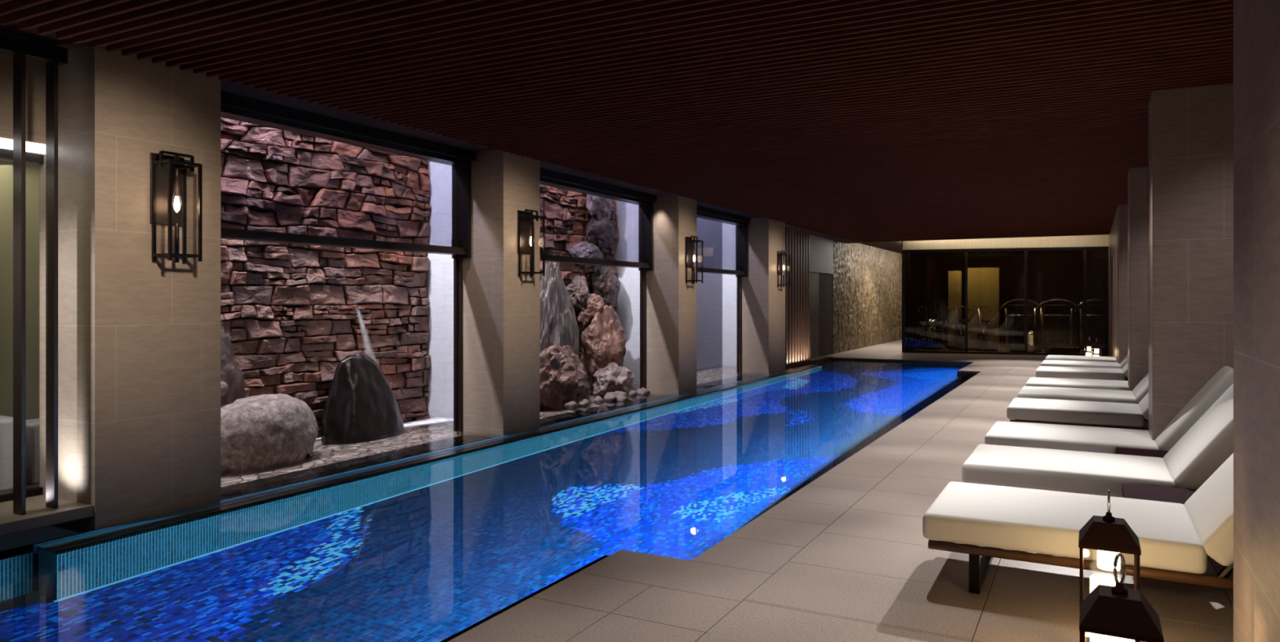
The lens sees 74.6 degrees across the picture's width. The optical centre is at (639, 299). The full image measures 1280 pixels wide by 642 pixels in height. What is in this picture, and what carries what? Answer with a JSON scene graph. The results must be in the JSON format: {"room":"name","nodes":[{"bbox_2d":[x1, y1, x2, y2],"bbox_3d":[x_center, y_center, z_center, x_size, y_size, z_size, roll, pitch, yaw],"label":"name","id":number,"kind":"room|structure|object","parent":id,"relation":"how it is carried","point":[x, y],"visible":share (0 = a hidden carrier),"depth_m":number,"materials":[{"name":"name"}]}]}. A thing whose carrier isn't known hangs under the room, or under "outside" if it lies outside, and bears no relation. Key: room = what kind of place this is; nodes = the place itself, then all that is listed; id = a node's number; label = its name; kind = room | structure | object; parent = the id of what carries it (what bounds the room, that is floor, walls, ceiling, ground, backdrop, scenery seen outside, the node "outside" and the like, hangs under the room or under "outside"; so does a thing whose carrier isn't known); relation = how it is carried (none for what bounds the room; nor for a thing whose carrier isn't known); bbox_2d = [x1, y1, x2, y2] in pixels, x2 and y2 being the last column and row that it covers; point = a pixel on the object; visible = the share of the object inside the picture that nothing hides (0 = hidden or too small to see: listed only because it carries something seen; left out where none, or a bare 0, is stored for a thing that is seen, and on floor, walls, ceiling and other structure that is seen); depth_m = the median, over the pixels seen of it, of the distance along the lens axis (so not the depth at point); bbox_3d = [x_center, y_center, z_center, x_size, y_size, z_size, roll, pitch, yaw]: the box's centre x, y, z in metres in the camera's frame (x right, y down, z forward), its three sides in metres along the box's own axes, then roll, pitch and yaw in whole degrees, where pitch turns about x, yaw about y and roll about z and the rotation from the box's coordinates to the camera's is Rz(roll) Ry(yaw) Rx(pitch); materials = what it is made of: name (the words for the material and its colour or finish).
{"room":"indoor swimming pool","nodes":[
{"label":"indoor swimming pool","id":0,"kind":"room"},
{"bbox_2d":[0,160,39,419],"bbox_3d":[-6.119,0.200,4.724,0.150,2.600,4.940,0,0,28],"label":"window","id":1,"kind":"structure","parent":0,"point":[6,166],"depth_m":6.67,"materials":[{"name":"glass"}]},
{"bbox_2d":[0,483,39,492],"bbox_3d":[-5.581,1.475,4.668,1.150,0.150,5.350,0,0,28],"label":"floor","id":2,"kind":"structure","parent":0,"point":[28,485],"depth_m":6.31,"materials":[{"name":"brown stone"}]},
{"bbox_2d":[0,415,13,491],"bbox_3d":[-4.936,1.140,6.030,0.400,0.520,0.760,0,0,28],"label":"stone block","id":3,"kind":"object","parent":2,"relation":"on","point":[6,422],"visible":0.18,"depth_m":6.16,"materials":[{"name":"white stone"}]},
{"bbox_2d":[26,417,39,484],"bbox_3d":[-4.684,1.170,6.530,0.330,0.460,0.240,0,0,28],"label":"stone block","id":4,"kind":"object","parent":2,"relation":"on","point":[32,424],"visible":0.26,"depth_m":6.37,"materials":[{"name":"grey stone"}]},
{"bbox_2d":[0,494,93,536],"bbox_3d":[-5.057,1.397,3.847,0.890,0.075,4.398,0,0,28],"label":"sill","id":5,"kind":"structure","parent":2,"relation":"on","point":[37,515],"depth_m":5.40,"materials":[{"name":"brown stone"}]},
{"bbox_2d":[13,53,26,515],"bbox_3d":[-3.945,-0.100,5.339,0.100,2.920,0.024,0,0,28],"label":"window frame","id":6,"kind":"structure","parent":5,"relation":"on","point":[19,60],"depth_m":5.32,"materials":[{"name":"brown metal"}]},
{"bbox_2d":[45,60,57,508],"bbox_3d":[-3.855,-0.100,5.507,0.100,2.920,0.024,0,0,28],"label":"window frame","id":7,"kind":"structure","parent":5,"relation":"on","point":[51,67],"depth_m":5.49,"materials":[{"name":"brown metal"}]},
{"bbox_2d":[0,147,39,164],"bbox_3d":[-5.581,-1.150,4.668,1.150,0.100,5.350,0,0,28],"label":"ceiling","id":8,"kind":"structure","parent":0,"point":[0,148],"depth_m":6.30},
{"bbox_2d":[0,53,45,144],"bbox_3d":[-5.238,-1.387,3.944,0.240,0.625,4.398,0,0,28],"label":"wall","id":9,"kind":"structure","parent":0,"point":[35,71],"depth_m":5.71,"materials":[{"name":"brown stone"}]},
{"bbox_2d":[0,149,44,502],"bbox_3d":[-5.230,0.175,3.969,0.090,2.370,4.450,0,0,28],"label":"window","id":10,"kind":"structure","parent":9,"relation":"in","point":[4,154],"depth_m":5.78,"materials":[{"name":"black metal"}]},
{"bbox_2d":[0,137,45,154],"bbox_3d":[-5.144,-1.044,3.923,0.065,0.057,4.450,0,0,28],"label":"light strip","id":11,"kind":"object","parent":9,"relation":"attached to","point":[31,147],"visible":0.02,"depth_m":5.71,"materials":[{"name":"white"}]},
{"bbox_2d":[39,44,220,531],"bbox_3d":[-3.699,-0.040,6.135,0.680,3.320,0.915,0,0,28],"label":"wall","id":12,"kind":"structure","parent":0,"point":[139,336],"depth_m":5.79,"materials":[{"name":"brown stone"}]},
{"bbox_2d":[150,150,202,262],"bbox_3d":[-3.288,-0.654,5.960,0.210,0.778,0.254,0,0,28],"label":"wall sconce","id":13,"kind":"object","parent":12,"relation":"attached to","point":[167,172],"visible":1,"depth_m":5.95,"materials":[{"name":"brown metal"}]},
{"bbox_2d":[220,90,475,431],"bbox_3d":[-2.844,-0.090,8.173,0.300,3.220,3.485,0,0,28],"label":"window","id":14,"kind":"structure","parent":12,"relation":"attached to","point":[233,106],"depth_m":8.45,"materials":[{"name":"black metal"}]},
{"bbox_2d":[220,421,459,486],"bbox_3d":[-2.954,1.593,8.803,1.870,0.055,4.020,0,0,28],"label":"pebble bed","id":15,"kind":"object","parent":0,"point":[414,434],"visible":0.14,"depth_m":8.89,"materials":[{"name":"grey-beige pebble stone"}]},
{"bbox_2d":[220,320,245,407],"bbox_3d":[-4.126,1.012,8.028,0.357,2.063,0.870,0,0,28],"label":"boulder","id":16,"kind":"object","parent":15,"relation":"on","point":[231,373],"visible":0.18,"depth_m":8.12,"materials":[{"name":"grey stone"}]},
{"bbox_2d":[220,393,318,474],"bbox_3d":[-3.673,1.353,8.026,0.853,0.891,1.351,0,0,28],"label":"boulder","id":17,"kind":"object","parent":15,"relation":"on","point":[262,432],"visible":0.56,"depth_m":7.72,"materials":[{"name":"stone"}]},
{"bbox_2d":[220,381,228,395],"bbox_3d":[-3.870,0.820,7.749,0.110,0.142,0.130,0,0,2],"label":"stone","id":18,"kind":"object","parent":17,"relation":"on","point":[224,386],"visible":0.48,"depth_m":7.73,"materials":[{"name":"grey stone"}]},
{"bbox_2d":[302,451,313,462],"bbox_3d":[-3.231,1.522,8.164,0.107,0.119,0.114,0,0,-19],"label":"stone","id":19,"kind":"object","parent":15,"relation":"on","point":[309,456],"visible":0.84,"depth_m":8.13,"materials":[{"name":"black stone"}]},
{"bbox_2d":[320,352,404,444],"bbox_3d":[-3.116,1.430,9.553,0.508,1.666,1.168,0,0,28],"label":"boulder","id":20,"kind":"object","parent":15,"relation":"on","point":[361,406],"visible":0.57,"depth_m":9.29,"materials":[{"name":"black stone"}]},
{"bbox_2d":[220,116,608,439],"bbox_3d":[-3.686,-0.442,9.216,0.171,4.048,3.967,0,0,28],"label":"stone wall","id":21,"kind":"structure","parent":0,"point":[412,180],"depth_m":9.40,"materials":[{"name":"brown stone"}]},
{"bbox_2d":[425,160,453,422],"bbox_3d":[-2.162,-1.050,10.988,1.200,5.300,0.580,0,0,28],"label":"wall","id":22,"kind":"structure","parent":0,"point":[439,281],"depth_m":10.88,"materials":[{"name":"white paint"}]},
{"bbox_2d":[456,149,539,436],"bbox_3d":[-1.667,-0.040,9.922,0.680,3.320,0.710,0,0,28],"label":"stone column","id":23,"kind":"structure","parent":0,"point":[501,306],"depth_m":9.61,"materials":[{"name":"brown stone"}]},
{"bbox_2d":[517,208,545,276],"bbox_3d":[-1.260,-0.654,9.740,0.210,0.778,0.254,0,0,28],"label":"wall sconce","id":24,"kind":"object","parent":23,"relation":"attached to","point":[525,219],"visible":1,"depth_m":9.73,"materials":[{"name":"brown metal"}]},
{"bbox_2d":[539,167,656,388],"bbox_3d":[-0.774,-0.090,12.030,0.300,3.220,3.850,0,0,28],"label":"window","id":25,"kind":"structure","parent":23,"relation":"attached to","point":[548,177],"depth_m":12.96,"materials":[{"name":"black metal"}]},
{"bbox_2d":[539,184,618,387],"bbox_3d":[-1.440,-0.498,13.399,0.173,4.160,4.335,0,0,28],"label":"wall","id":26,"kind":"structure","parent":0,"point":[554,210],"depth_m":13.88,"materials":[{"name":"brown stone"}]},
{"bbox_2d":[568,241,603,267],"bbox_3d":[-0.888,-0.765,14.207,0.338,0.442,0.991,0,0,18],"label":"boulder","id":27,"kind":"object","parent":26,"relation":"attached to","point":[582,249],"visible":0.73,"depth_m":14.03,"materials":[{"name":"grey stone"}]},
{"bbox_2d":[586,194,613,221],"bbox_3d":[-0.692,-1.794,14.594,0.254,0.917,0.804,0,0,21],"label":"boulder","id":28,"kind":"object","parent":26,"relation":"attached to","point":[600,207],"visible":0.37,"depth_m":14.42,"materials":[{"name":"grey stone"}]},
{"bbox_2d":[586,216,614,248],"bbox_3d":[-0.681,-1.216,14.670,0.310,0.629,0.900,0,0,28],"label":"boulder","id":29,"kind":"object","parent":26,"relation":"attached to","point":[600,233],"visible":0.95,"depth_m":14.47,"materials":[{"name":"grey stone"}]},
{"bbox_2d":[591,265,620,307],"bbox_3d":[-0.590,-0.193,14.699,0.375,0.821,0.881,0,0,28],"label":"boulder","id":30,"kind":"object","parent":26,"relation":"attached to","point":[605,283],"visible":0.82,"depth_m":14.52,"materials":[{"name":"grey stone"}]},
{"bbox_2d":[0,0,1233,253],"bbox_3d":[6.008,-1.850,15.218,10.600,0.400,35.500,0,0,28],"label":"ceiling","id":31,"kind":"structure","parent":0,"point":[882,124],"depth_m":6.38,"materials":[{"name":"brown wood"}]},
{"bbox_2d":[0,31,67,65],"bbox_3d":[-4.860,-1.610,3.686,0.150,0.100,4.300,0,0,28],"label":"beam","id":32,"kind":"structure","parent":31,"relation":"attached to","point":[37,51],"depth_m":5.37,"materials":[{"name":"black metal"}]},
{"bbox_2d":[613,200,639,384],"bbox_3d":[0.138,-1.050,15.275,1.200,5.300,0.450,0,0,28],"label":"wall","id":33,"kind":"structure","parent":0,"point":[626,249],"depth_m":15.19,"materials":[{"name":"white paint"}]},
{"bbox_2d":[645,194,697,395],"bbox_3d":[0.486,-0.040,13.936,0.680,3.320,0.700,0,0,28],"label":"stone column","id":34,"kind":"structure","parent":0,"point":[671,303],"depth_m":13.63,"materials":[{"name":"brown stone"}]},
{"bbox_2d":[684,235,702,283],"bbox_3d":[0.886,-0.654,13.741,0.210,0.778,0.254,0,0,28],"label":"wall sconce","id":35,"kind":"object","parent":34,"relation":"attached to","point":[690,244],"visible":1,"depth_m":13.74,"materials":[{"name":"brown metal"}]},
{"bbox_2d":[697,204,750,373],"bbox_3d":[1.310,-0.090,15.916,0.300,3.220,3.570,0,0,28],"label":"window","id":36,"kind":"structure","parent":34,"relation":"attached to","point":[740,222],"depth_m":17.42,"materials":[{"name":"black metal"}]},
{"bbox_2d":[697,217,722,368],"bbox_3d":[0.825,-1.050,17.687,0.110,5.300,4.450,0,0,28],"label":"wall","id":37,"kind":"structure","parent":0,"point":[709,293],"depth_m":19.01,"materials":[{"name":"paint"}]},
{"bbox_2d":[722,222,737,365],"bbox_3d":[2.395,-1.050,19.482,1.200,5.300,0.200,0,0,28],"label":"wall","id":38,"kind":"structure","parent":0,"point":[729,281],"depth_m":19.54,"materials":[{"name":"white paint"}]},
{"bbox_2d":[738,217,785,375],"bbox_3d":[2.592,-0.040,17.862,0.680,3.320,1.070,0,0,28],"label":"stone column","id":39,"kind":"structure","parent":0,"point":[763,302],"depth_m":17.40,"materials":[{"name":"brown stone"}]},
{"bbox_2d":[777,249,790,287],"bbox_3d":[3.037,-0.654,17.750,0.210,0.778,0.254,0,0,28],"label":"wall sconce","id":40,"kind":"object","parent":39,"relation":"attached to","point":[780,254],"visible":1,"depth_m":17.74,"materials":[{"name":"brown metal"}]},
{"bbox_2d":[810,235,833,356],"bbox_3d":[3.901,-0.150,20.882,0.330,3.300,5.450,0,0,28],"label":"wall","id":41,"kind":"structure","parent":0,"point":[824,279],"depth_m":22.53,"materials":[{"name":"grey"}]},
{"bbox_2d":[785,226,810,365],"bbox_3d":[3.500,-0.075,19.636,0.198,3.150,2.795,0,0,28],"label":"panel","id":42,"kind":"object","parent":41,"relation":"attached to","point":[797,242],"visible":0.65,"depth_m":19.89,"materials":[{"name":"brown wood"}]},
{"bbox_2d":[810,271,818,359],"bbox_3d":[4.436,0.400,21.509,0.040,2.200,0.900,0,0,28],"label":"door","id":43,"kind":"structure","parent":41,"relation":"in","point":[814,276],"depth_m":21.52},
{"bbox_2d":[831,273,832,354],"bbox_3d":[5.085,-0.150,23.375,0.560,3.300,0.079,0,0,28],"label":"stone wall","id":44,"kind":"structure","parent":0,"point":[832,273],"depth_m":23.25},
{"bbox_2d":[448,339,1233,641],"bbox_3d":[5.934,1.650,14.974,10.300,0.300,34.000,0,0,28],"label":"floor","id":45,"kind":"structure","parent":0,"point":[846,556],"depth_m":4.50,"materials":[{"name":"beige-brown stone tile"},{"name":"grout"}]},
{"bbox_2d":[31,358,974,641],"bbox_3d":[0.985,2.035,11.302,5.050,1.029,22.850,0,0,28],"label":"swimming pool","id":46,"kind":"object","parent":45,"relation":"in","point":[104,535],"visible":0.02,"depth_m":6.91,"materials":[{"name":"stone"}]},
{"bbox_2d":[0,359,976,641],"bbox_3d":[1.699,1.550,11.997,4.350,0.001,20.750,0,0,28],"label":"pool water","id":47,"kind":"object","parent":46,"relation":"in","point":[428,552],"visible":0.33,"depth_m":5.77,"materials":[{"name":"blue liquid"}]},
{"bbox_2d":[539,395,639,417],"bbox_3d":[-0.702,1.593,13.002,1.870,0.055,4.350,0,0,28],"label":"pebble bed","id":48,"kind":"object","parent":45,"relation":"on","point":[543,413],"visible":0.07,"depth_m":11.82,"materials":[{"name":"stone"}]},
{"bbox_2d":[539,261,579,355],"bbox_3d":[-1.304,0.795,12.895,0.450,2.879,1.348,0,0,28],"label":"boulder","id":49,"kind":"object","parent":48,"relation":"on","point":[557,320],"visible":0.4,"depth_m":12.78,"materials":[{"name":"grey stone"}]},
{"bbox_2d":[539,342,590,410],"bbox_3d":[-1.166,1.220,12.331,0.724,1.222,1.505,0,0,28],"label":"boulder","id":50,"kind":"object","parent":48,"relation":"on","point":[563,380],"visible":0.65,"depth_m":11.96,"materials":[{"name":"brown stone"}]},
{"bbox_2d":[564,400,578,409],"bbox_3d":[-0.973,1.503,11.938,0.207,0.134,0.198,0,0,28],"label":"pebble","id":51,"kind":"object","parent":48,"relation":"on","point":[572,405],"visible":1,"depth_m":11.87,"materials":[{"name":"grey stone"}]},
{"bbox_2d":[577,399,590,408],"bbox_3d":[-0.803,1.498,12.118,0.148,0.140,0.259,0,0,28],"label":"pebble","id":52,"kind":"object","parent":48,"relation":"on","point":[584,403],"visible":0.98,"depth_m":12.06,"materials":[{"name":"grey stone"}]},
{"bbox_2d":[593,395,604,404],"bbox_3d":[-0.623,1.501,12.540,0.135,0.132,0.201,0,0,28],"label":"pebble","id":53,"kind":"object","parent":48,"relation":"on","point":[597,400],"visible":1,"depth_m":12.49,"materials":[{"name":"grey stone"}]},
{"bbox_2d":[579,304,626,383],"bbox_3d":[-0.593,0.798,14.122,0.693,1.436,1.052,0,0,28],"label":"boulder","id":54,"kind":"object","parent":48,"relation":"on","point":[603,340],"visible":0.85,"depth_m":13.79,"materials":[{"name":"brown stone"}]},
{"bbox_2d":[576,293,604,328],"bbox_3d":[-0.808,0.203,14.062,0.516,0.661,0.758,0,0,-7],"label":"boulder","id":55,"kind":"object","parent":54,"relation":"on","point":[594,304],"visible":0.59,"depth_m":13.76,"materials":[{"name":"brown stone"}]},
{"bbox_2d":[565,275,590,311],"bbox_3d":[-1.024,-0.107,13.860,0.426,0.619,0.578,0,0,9],"label":"boulder","id":56,"kind":"object","parent":55,"relation":"on","point":[578,289],"visible":0.8,"depth_m":13.64,"materials":[{"name":"grey stone"}]},
{"bbox_2d":[603,394,617,403],"bbox_3d":[-0.452,1.502,12.718,0.220,0.138,0.202,0,0,-14],"label":"pebble","id":57,"kind":"object","parent":48,"relation":"on","point":[609,398],"visible":0.97,"depth_m":12.64,"materials":[{"name":"grey stone"}]},
{"bbox_2d":[604,391,617,396],"bbox_3d":[-0.453,1.504,13.087,0.256,0.139,0.207,0,0,-26],"label":"pebble","id":58,"kind":"object","parent":48,"relation":"on","point":[614,393],"visible":0.34,"depth_m":13.04,"materials":[{"name":"grey stone"}]},
{"bbox_2d":[592,361,635,397],"bbox_3d":[-0.444,1.376,13.653,0.578,0.725,1.043,0,0,28],"label":"boulder","id":59,"kind":"object","parent":48,"relation":"on","point":[613,377],"visible":0.73,"depth_m":13.41,"materials":[{"name":"grey stone"}]},
{"bbox_2d":[615,391,626,396],"bbox_3d":[-0.304,1.502,13.296,0.248,0.131,0.200,0,0,-23],"label":"pebble","id":60,"kind":"object","parent":48,"relation":"on","point":[622,393],"visible":0.49,"depth_m":13.24,"materials":[{"name":"grey stone"}]},
{"bbox_2d":[615,394,629,402],"bbox_3d":[-0.288,1.501,12.754,0.262,0.140,0.218,0,0,28],"label":"pebble","id":61,"kind":"object","parent":48,"relation":"on","point":[620,398],"visible":0.92,"depth_m":12.67,"materials":[{"name":"grey stone"}]},
{"bbox_2d":[627,390,637,398],"bbox_3d":[-0.119,1.501,13.367,0.120,0.137,0.218,0,0,28],"label":"pebble","id":62,"kind":"object","parent":48,"relation":"on","point":[633,393],"visible":0.99,"depth_m":13.31,"materials":[{"name":"grey stone"}]},
{"bbox_2d":[636,388,648,396],"bbox_3d":[0.042,1.505,13.574,0.158,0.131,0.252,0,0,28],"label":"pebble","id":63,"kind":"object","parent":48,"relation":"on","point":[642,391],"visible":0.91,"depth_m":13.52,"materials":[{"name":"grey stone"}]},
{"bbox_2d":[589,383,706,395],"bbox_3d":[-0.702,1.520,13.001,1.870,0.001,4.350,0,0,28],"label":"pond water","id":64,"kind":"object","parent":45,"relation":"on","point":[637,387],"visible":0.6,"depth_m":13.81,"materials":[{"name":"grey liquid"}]},
{"bbox_2d":[697,364,795,385],"bbox_3d":[1.591,1.520,17.275,1.870,0.001,4.450,0,0,28],"label":"pond water","id":65,"kind":"object","parent":45,"relation":"on","point":[722,374],"visible":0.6,"depth_m":16.96,"materials":[{"name":"grey liquid"}]},
{"bbox_2d":[785,355,830,367],"bbox_3d":[3.930,1.522,20.332,0.298,0.045,4.450,0,0,28],"label":"ledge","id":66,"kind":"object","parent":45,"relation":"on","point":[822,357],"visible":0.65,"depth_m":21.08,"materials":[{"name":"brown stone"}]},
{"bbox_2d":[1025,377,1128,390],"bbox_3d":[6.293,1.002,11.274,1.980,0.996,0.920,0,0,28],"label":"sun lounger","id":67,"kind":"object","parent":45,"relation":"on","point":[1033,381],"visible":0.26,"depth_m":11.20,"materials":[{"name":"white fabric"}]},
{"bbox_2d":[1006,392,1148,430],"bbox_3d":[4.917,1.002,8.710,1.980,0.996,0.920,0,0,28],"label":"sun lounger","id":68,"kind":"object","parent":45,"relation":"on","point":[1121,415],"visible":0.55,"depth_m":8.56,"materials":[{"name":"white fabric"}]},
{"bbox_2d":[1137,392,1148,420],"bbox_3d":[5.367,0.851,8.469,0.562,0.692,0.920,0,0,28],"label":"cushion","id":69,"kind":"object","parent":68,"relation":"on","point":[1143,406],"depth_m":8.32,"materials":[{"name":"white fabric"}]},
{"bbox_2d":[922,453,1233,594],"bbox_3d":[2.553,1.002,4.304,1.980,0.996,0.920,0,0,28],"label":"sun lounger","id":70,"kind":"object","parent":45,"relation":"on","point":[1179,538],"visible":0.77,"depth_m":4.21,"materials":[{"name":"white fabric"}]},
{"bbox_2d":[922,481,1207,573],"bbox_3d":[2.227,1.172,4.479,1.240,0.147,0.920,0,0,28],"label":"seat cushion","id":71,"kind":"object","parent":70,"relation":"on","point":[1046,523],"depth_m":4.24,"materials":[{"name":"white fabric"}]},
{"bbox_2d":[1184,453,1233,565],"bbox_3d":[3.003,0.851,4.063,0.562,0.692,0.920,0,0,28],"label":"cushion","id":72,"kind":"object","parent":70,"relation":"on","point":[1209,511],"depth_m":3.97,"materials":[{"name":"white fabric"}]},
{"bbox_2d":[1044,355,1115,361],"bbox_3d":[8.893,1.002,16.121,1.980,0.996,0.920,0,0,28],"label":"sun lounger","id":73,"kind":"object","parent":45,"relation":"on","point":[1071,357],"visible":0.16,"depth_m":16.03,"materials":[{"name":"white fabric"}]},
{"bbox_2d":[1035,361,1128,380],"bbox_3d":[7.380,1.002,13.301,1.980,0.996,0.920,0,0,28],"label":"sun lounger","id":74,"kind":"object","parent":45,"relation":"on","point":[1077,372],"visible":0.52,"depth_m":13.14,"materials":[{"name":"white fabric"}]},
{"bbox_2d":[1122,361,1128,377],"bbox_3d":[7.830,0.851,13.060,0.562,0.692,0.920,0,0,28],"label":"cushion","id":75,"kind":"object","parent":74,"relation":"on","point":[1125,369],"depth_m":12.82,"materials":[{"name":"white fabric"}]},
{"bbox_2d":[1017,373,1148,404],"bbox_3d":[5.607,1.002,9.997,1.980,0.996,0.920,0,0,28],"label":"sun lounger","id":76,"kind":"object","parent":45,"relation":"on","point":[1140,390],"visible":0.4,"depth_m":9.88,"materials":[{"name":"white fabric"}]},
{"bbox_2d":[1017,386,1137,404],"bbox_3d":[5.281,1.172,10.172,1.240,0.147,0.920,0,0,28],"label":"seat cushion","id":77,"kind":"object","parent":76,"relation":"on","point":[1028,392],"depth_m":9.91,"materials":[{"name":"white fabric"}]},
{"bbox_2d":[1132,373,1148,402],"bbox_3d":[6.058,0.851,9.755,0.562,0.692,0.920,0,0,28],"label":"cushion","id":78,"kind":"object","parent":76,"relation":"on","point":[1141,389],"depth_m":9.56,"materials":[{"name":"white fabric"}]},
{"bbox_2d":[1040,353,1128,376],"bbox_3d":[8.137,1.002,14.711,1.980,0.996,0.920,0,0,28],"label":"sun lounger","id":79,"kind":"object","parent":45,"relation":"on","point":[1046,362],"visible":0.35,"depth_m":14.57,"materials":[{"name":"white fabric"}]},
{"bbox_2d":[1040,360,1121,368],"bbox_3d":[7.811,1.172,14.886,1.240,0.147,0.920,0,0,28],"label":"seat cushion","id":80,"kind":"object","parent":79,"relation":"on","point":[1046,362],"depth_m":14.62,"materials":[{"name":"white fabric"}]},
{"bbox_2d":[1120,353,1128,368],"bbox_3d":[8.587,0.851,14.470,0.562,0.692,0.920,0,0,28],"label":"cushion","id":81,"kind":"object","parent":79,"relation":"on","point":[1125,360],"depth_m":14.20,"materials":[{"name":"white fabric"}]},
{"bbox_2d":[1083,336,1094,355],"bbox_3d":[9.670,1.139,18.078,0.218,0.722,0.218,0,0,28],"label":"lantern","id":82,"kind":"object","parent":45,"relation":"on","point":[1088,344],"visible":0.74,"depth_m":18.04,"materials":[{"name":"black metal"}]},
{"bbox_2d":[1090,337,1102,355],"bbox_3d":[9.419,1.139,17.325,0.218,0.722,0.218,0,0,28],"label":"lantern","id":83,"kind":"object","parent":45,"relation":"on","point":[1096,346],"visible":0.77,"depth_m":17.28,"materials":[{"name":"black metal"}]},
{"bbox_2d":[961,382,1233,497],"bbox_3d":[3.272,1.002,5.644,1.980,0.996,0.920,0,0,28],"label":"sun lounger","id":84,"kind":"object","parent":45,"relation":"on","point":[1208,443],"visible":0.65,"depth_m":5.48,"materials":[{"name":"white fabric"}]},
{"bbox_2d":[961,444,1176,497],"bbox_3d":[2.946,1.172,5.819,1.240,0.147,0.920,0,0,28],"label":"seat cushion","id":85,"kind":"object","parent":84,"relation":"on","point":[1090,473],"depth_m":5.57,"materials":[{"name":"white fabric"}]},
{"bbox_2d":[1163,382,1233,489],"bbox_3d":[3.722,0.851,5.402,0.562,0.692,0.920,0,0,28],"label":"cushion","id":86,"kind":"object","parent":84,"relation":"on","point":[1208,443],"depth_m":5.15,"materials":[{"name":"white fabric"}]},
{"bbox_2d":[984,365,1233,453],"bbox_3d":[3.934,1.002,6.877,1.980,0.996,0.920,0,0,28],"label":"sun lounger","id":87,"kind":"object","parent":45,"relation":"on","point":[1038,435],"visible":0.59,"depth_m":6.64,"materials":[{"name":"white fabric"}]},
{"bbox_2d":[984,421,1159,453],"bbox_3d":[3.608,1.172,7.052,1.240,0.147,0.920,0,0,28],"label":"seat cushion","id":88,"kind":"object","parent":87,"relation":"on","point":[1038,435],"depth_m":6.82,"materials":[{"name":"white fabric"}]},
{"bbox_2d":[1155,365,1233,450],"bbox_3d":[4.384,0.851,6.636,0.562,0.692,0.920,0,0,28],"label":"cushion","id":89,"kind":"object","parent":87,"relation":"on","point":[1223,380],"depth_m":6.29,"materials":[{"name":"white fabric"}]},
{"bbox_2d":[1078,489,1141,641],"bbox_3d":[1.918,1.139,3.437,0.218,0.722,0.218,0,0,28],"label":"lantern","id":90,"kind":"object","parent":45,"relation":"on","point":[1110,535],"visible":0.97,"depth_m":3.39,"materials":[{"name":"black metal"}]},
{"bbox_2d":[1089,573,1120,641],"bbox_3d":[1.909,1.309,3.442,0.116,0.342,0.116,0,0,28],"label":"candle","id":91,"kind":"object","parent":90,"relation":"on","point":[1095,580],"depth_m":3.43,"materials":[{"name":"beige wax"}]},
{"bbox_2d":[1079,552,1164,641],"bbox_3d":[1.475,1.139,2.583,0.218,0.722,0.218,0,0,28],"label":"lantern","id":92,"kind":"object","parent":45,"relation":"on","point":[1119,613],"visible":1,"depth_m":2.53,"materials":[{"name":"black metal"}]},
{"bbox_2d":[1115,447,1168,457],"bbox_3d":[3.810,1.317,6.149,0.560,0.365,0.460,0,0,28],"label":"side table","id":93,"kind":"object","parent":45,"relation":"on","point":[1124,451],"visible":0.2,"depth_m":6.27,"materials":[{"name":"black"}]},
{"bbox_2d":[1121,483,1233,573],"bbox_3d":[3.129,1.317,4.880,0.560,0.365,0.460,0,0,28],"label":"side table","id":94,"kind":"object","parent":45,"relation":"on","point":[1166,494],"visible":0.22,"depth_m":4.94,"materials":[{"name":"black wood"}]},
{"bbox_2d":[831,240,902,354],"bbox_3d":[7.922,-0.150,28.093,0.105,3.300,11.000,0,0,28],"label":"stone wall","id":95,"kind":"structure","parent":0,"point":[867,291],"depth_m":26.63,"materials":[{"name":"beige stone"}]},
{"bbox_2d":[902,240,902,352],"bbox_3d":[9.476,-0.100,27.667,0.060,3.200,8.280,0,0,28],"label":"wall","id":96,"kind":"structure","parent":0,"point":[902,241],"depth_m":24.03,"materials":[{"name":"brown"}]},
{"bbox_2d":[902,234,1108,249],"bbox_3d":[10.005,-1.690,23.249,5.216,0.540,0.312,0,0,18],"label":"wall gym header","id":97,"kind":"structure","parent":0,"point":[1102,240],"depth_m":23.02,"materials":[{"name":"beige wood"}]},
{"bbox_2d":[902,246,1108,356],"bbox_3d":[9.986,0.041,23.159,5.237,2.918,0.126,0,0,18],"label":"window","id":98,"kind":"structure","parent":97,"relation":"in","point":[1033,300],"depth_m":23.11,"materials":[{"name":"black glass"}]},
{"bbox_2d":[1108,208,1117,361],"bbox_3d":[10.614,-0.150,18.704,0.180,3.300,8.200,0,0,28],"label":"wall","id":99,"kind":"structure","parent":0,"point":[1113,236],"depth_m":17.88,"materials":[{"name":"brown stone"}]},
{"bbox_2d":[1117,204,1128,377],"bbox_3d":[9.431,-0.080,14.374,2.170,3.160,0.550,0,0,28],"label":"stone column","id":100,"kind":"structure","parent":0,"point":[1122,210],"depth_m":14.62,"materials":[{"name":"brown stone"}]},
{"bbox_2d":[1128,167,1148,402],"bbox_3d":[7.233,-0.080,10.277,2.170,3.160,0.550,0,0,28],"label":"stone column","id":101,"kind":"structure","parent":0,"point":[1138,177],"depth_m":10.50,"materials":[{"name":"brown stone"}]},
{"bbox_2d":[1148,83,1233,440],"bbox_3d":[5.131,-0.080,6.360,2.170,3.160,0.500,0,0,28],"label":"stone column","id":102,"kind":"structure","parent":0,"point":[1191,129],"depth_m":6.54,"materials":[{"name":"brown stone"}]},
{"bbox_2d":[1233,0,1279,641],"bbox_3d":[2.373,-0.080,1.218,2.170,3.160,2.590,0,0,28],"label":"stone column","id":103,"kind":"structure","parent":0,"point":[1256,23],"depth_m":2.47,"materials":[{"name":"beige stone"}]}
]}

